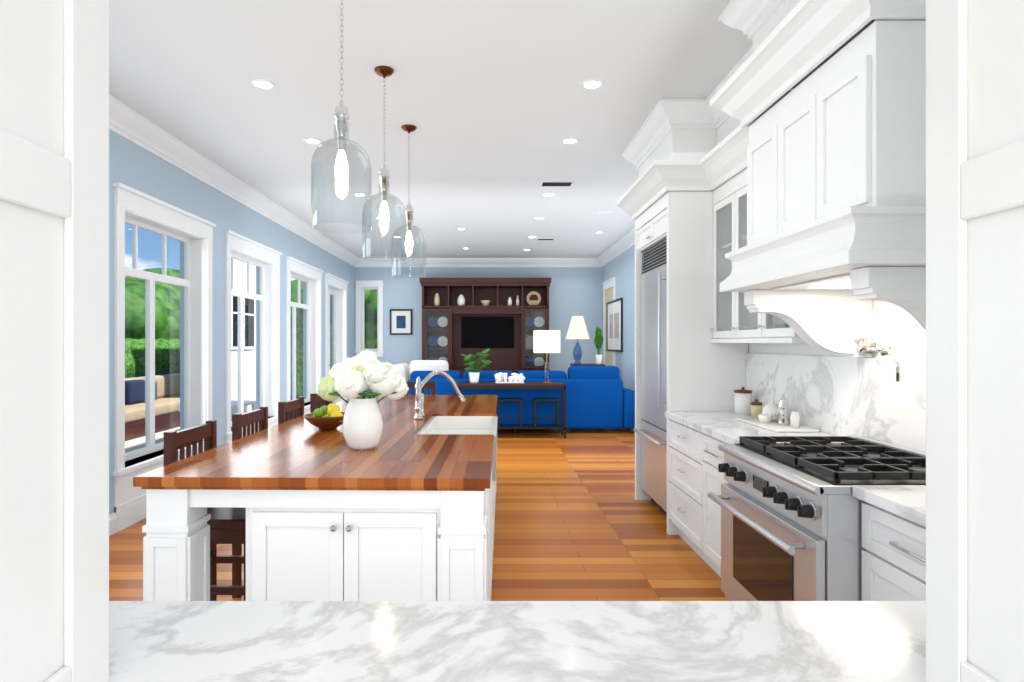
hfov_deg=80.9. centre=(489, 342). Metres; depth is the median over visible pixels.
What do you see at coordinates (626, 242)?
crown molding
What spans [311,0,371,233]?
pendant light
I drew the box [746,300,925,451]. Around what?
backsplash
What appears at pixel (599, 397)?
sofa
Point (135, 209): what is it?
window
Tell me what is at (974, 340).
tower
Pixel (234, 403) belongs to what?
patio table
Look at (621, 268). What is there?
wall
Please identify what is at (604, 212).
recessed light
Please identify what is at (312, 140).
recessed light
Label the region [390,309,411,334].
framed picture
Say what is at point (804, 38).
crown molding
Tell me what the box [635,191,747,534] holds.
enclosure
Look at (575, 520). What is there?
floor
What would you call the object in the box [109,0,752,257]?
ceiling
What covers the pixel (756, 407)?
canister
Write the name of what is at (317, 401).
bar chair
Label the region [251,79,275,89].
recessed light
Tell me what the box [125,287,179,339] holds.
tree
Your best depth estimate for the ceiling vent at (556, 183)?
6.64 m
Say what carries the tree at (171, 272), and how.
on the lawn
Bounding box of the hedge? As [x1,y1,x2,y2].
[125,338,179,377]
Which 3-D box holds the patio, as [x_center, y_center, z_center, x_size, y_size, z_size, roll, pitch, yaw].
[-0.500,1.610,15.000,13.000,0.120,90.000,0,0,0]
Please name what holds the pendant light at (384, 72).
hanging from the ceiling
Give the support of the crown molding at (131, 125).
attached to the wall at (134, 166)
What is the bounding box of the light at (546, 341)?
[533,330,559,382]
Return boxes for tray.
[736,394,818,431]
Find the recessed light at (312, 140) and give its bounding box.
[303,138,321,143]
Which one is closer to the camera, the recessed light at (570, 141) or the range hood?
the range hood
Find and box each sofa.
[125,373,179,440]
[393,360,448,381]
[408,366,634,433]
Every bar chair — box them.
[164,420,245,600]
[232,406,267,597]
[278,397,303,423]
[310,393,329,412]
[406,381,435,394]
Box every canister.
[734,387,751,414]
[750,399,761,417]
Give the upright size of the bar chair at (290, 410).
1.030 m
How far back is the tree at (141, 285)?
19.66 m
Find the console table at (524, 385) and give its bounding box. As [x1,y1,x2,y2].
[455,382,565,437]
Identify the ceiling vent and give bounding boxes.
[537,238,554,239]
[540,181,573,186]
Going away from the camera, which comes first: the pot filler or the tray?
the pot filler
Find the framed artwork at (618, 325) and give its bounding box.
[606,298,622,351]
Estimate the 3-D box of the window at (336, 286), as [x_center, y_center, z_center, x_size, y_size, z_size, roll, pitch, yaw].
[-2.914,0.110,11.101,0.250,2.640,1.530,0,0,0]
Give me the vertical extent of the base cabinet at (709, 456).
0.878 m
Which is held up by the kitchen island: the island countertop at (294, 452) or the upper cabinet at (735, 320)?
the island countertop at (294, 452)
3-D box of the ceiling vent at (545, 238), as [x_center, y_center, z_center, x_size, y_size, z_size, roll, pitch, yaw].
[0.950,-1.764,10.200,0.300,0.012,0.160,0,0,0]
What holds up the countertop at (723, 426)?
on the base cabinet at (696, 457)
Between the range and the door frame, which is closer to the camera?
the range
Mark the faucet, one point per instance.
(419, 407)
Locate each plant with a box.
[461,349,491,382]
[594,326,602,363]
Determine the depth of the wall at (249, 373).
12.74 m
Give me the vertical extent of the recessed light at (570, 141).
0.008 m
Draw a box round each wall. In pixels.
[109,130,354,513]
[231,259,294,419]
[355,267,601,373]
[602,168,916,390]
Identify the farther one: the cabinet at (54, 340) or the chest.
the chest
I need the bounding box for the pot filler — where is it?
[855,338,900,381]
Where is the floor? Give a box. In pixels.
[109,427,728,600]
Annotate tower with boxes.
[926,0,1023,681]
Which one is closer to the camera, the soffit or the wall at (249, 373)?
the soffit
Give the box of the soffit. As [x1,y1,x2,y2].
[639,0,875,198]
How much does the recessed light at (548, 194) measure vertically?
0.008 m
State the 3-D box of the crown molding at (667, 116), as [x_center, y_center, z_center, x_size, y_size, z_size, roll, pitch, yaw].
[1.578,-1.680,3.805,0.696,0.178,3.630,0,0,0]
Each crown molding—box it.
[109,94,360,266]
[361,258,596,266]
[597,228,634,266]
[616,0,925,219]
[621,0,784,169]
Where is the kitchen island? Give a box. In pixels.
[141,483,495,600]
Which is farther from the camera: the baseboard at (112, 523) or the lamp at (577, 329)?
the lamp at (577, 329)
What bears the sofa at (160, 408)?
on the patio
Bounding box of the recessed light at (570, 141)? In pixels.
[561,138,578,143]
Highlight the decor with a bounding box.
[494,372,524,382]
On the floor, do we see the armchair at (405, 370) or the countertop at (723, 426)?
the armchair at (405, 370)
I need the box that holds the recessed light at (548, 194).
[542,193,554,196]
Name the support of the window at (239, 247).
in the wall at (134, 166)
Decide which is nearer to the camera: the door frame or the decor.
the decor
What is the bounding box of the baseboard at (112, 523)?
[109,512,116,535]
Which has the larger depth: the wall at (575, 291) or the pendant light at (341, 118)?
the wall at (575, 291)
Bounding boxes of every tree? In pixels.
[125,268,179,289]
[125,279,179,310]
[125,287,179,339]
[291,279,376,403]
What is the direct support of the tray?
on the countertop at (723, 426)
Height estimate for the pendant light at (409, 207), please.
1.224 m
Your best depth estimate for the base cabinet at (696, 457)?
4.15 m
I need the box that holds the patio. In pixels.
[125,420,231,452]
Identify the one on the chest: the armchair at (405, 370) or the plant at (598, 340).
the plant at (598, 340)
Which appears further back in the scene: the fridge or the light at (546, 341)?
the light at (546, 341)
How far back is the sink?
4.29 m
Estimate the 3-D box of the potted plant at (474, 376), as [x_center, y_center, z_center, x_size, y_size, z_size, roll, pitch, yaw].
[-0.211,0.348,9.161,0.483,0.523,0.505,0,0,0]
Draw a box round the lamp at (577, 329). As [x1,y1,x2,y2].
[566,316,589,363]
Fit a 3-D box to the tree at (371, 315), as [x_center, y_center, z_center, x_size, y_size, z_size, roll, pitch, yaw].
[-1.117,-0.258,15.367,10.566,3.615,1.466,0,0,0]
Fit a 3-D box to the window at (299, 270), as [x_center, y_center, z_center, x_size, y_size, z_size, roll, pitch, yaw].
[-2.914,0.110,9.214,0.250,2.640,1.700,0,0,0]
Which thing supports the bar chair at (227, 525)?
on the floor
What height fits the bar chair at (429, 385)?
1.030 m
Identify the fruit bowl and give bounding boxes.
[304,403,344,429]
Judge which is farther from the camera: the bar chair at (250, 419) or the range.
the bar chair at (250, 419)
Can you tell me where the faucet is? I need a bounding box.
[414,370,465,419]
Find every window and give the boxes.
[113,182,215,531]
[224,230,281,443]
[286,256,323,413]
[325,273,348,402]
[355,280,383,356]
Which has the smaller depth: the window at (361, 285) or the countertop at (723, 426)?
the countertop at (723, 426)
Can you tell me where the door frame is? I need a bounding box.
[602,277,615,365]
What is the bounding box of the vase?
[317,350,408,449]
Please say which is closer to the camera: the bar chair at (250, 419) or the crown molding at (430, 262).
the bar chair at (250, 419)
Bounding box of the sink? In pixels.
[425,415,496,482]
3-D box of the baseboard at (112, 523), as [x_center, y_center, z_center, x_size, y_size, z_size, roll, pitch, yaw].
[-2.829,1.355,5.625,0.022,0.150,9.450,0,0,0]
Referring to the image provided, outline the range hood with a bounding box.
[720,20,925,356]
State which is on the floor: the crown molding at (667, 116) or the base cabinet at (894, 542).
the base cabinet at (894, 542)
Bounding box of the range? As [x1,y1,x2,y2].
[708,435,925,600]
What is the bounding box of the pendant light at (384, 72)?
[362,66,405,260]
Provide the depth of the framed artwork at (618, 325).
11.15 m
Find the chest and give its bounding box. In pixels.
[570,363,604,365]
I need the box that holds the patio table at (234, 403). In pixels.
[178,400,255,411]
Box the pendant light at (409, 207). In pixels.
[392,124,425,277]
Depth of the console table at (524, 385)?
9.04 m
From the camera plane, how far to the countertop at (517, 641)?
1.02 m
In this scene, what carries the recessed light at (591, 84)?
in the ceiling
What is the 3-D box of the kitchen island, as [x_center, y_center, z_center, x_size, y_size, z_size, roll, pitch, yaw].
[-0.638,0.996,4.080,1.332,0.868,3.592,0,0,1]
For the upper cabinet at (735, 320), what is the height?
1.130 m
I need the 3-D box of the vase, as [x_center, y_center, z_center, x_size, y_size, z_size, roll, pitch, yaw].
[-0.616,0.271,2.906,0.433,0.477,0.318,0,0,1]
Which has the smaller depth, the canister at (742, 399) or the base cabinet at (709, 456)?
the base cabinet at (709, 456)
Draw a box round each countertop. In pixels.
[109,601,925,681]
[133,395,496,490]
[665,412,843,443]
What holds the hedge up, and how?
on the lawn
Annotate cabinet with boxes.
[0,0,108,681]
[669,420,696,552]
[697,432,726,576]
[709,168,805,342]
[853,485,925,600]
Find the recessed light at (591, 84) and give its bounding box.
[581,79,603,89]
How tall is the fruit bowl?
0.148 m
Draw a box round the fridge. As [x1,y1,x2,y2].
[633,239,666,515]
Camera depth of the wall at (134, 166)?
6.25 m
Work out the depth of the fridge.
5.00 m
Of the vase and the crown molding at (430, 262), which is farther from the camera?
the crown molding at (430, 262)
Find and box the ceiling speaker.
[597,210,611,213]

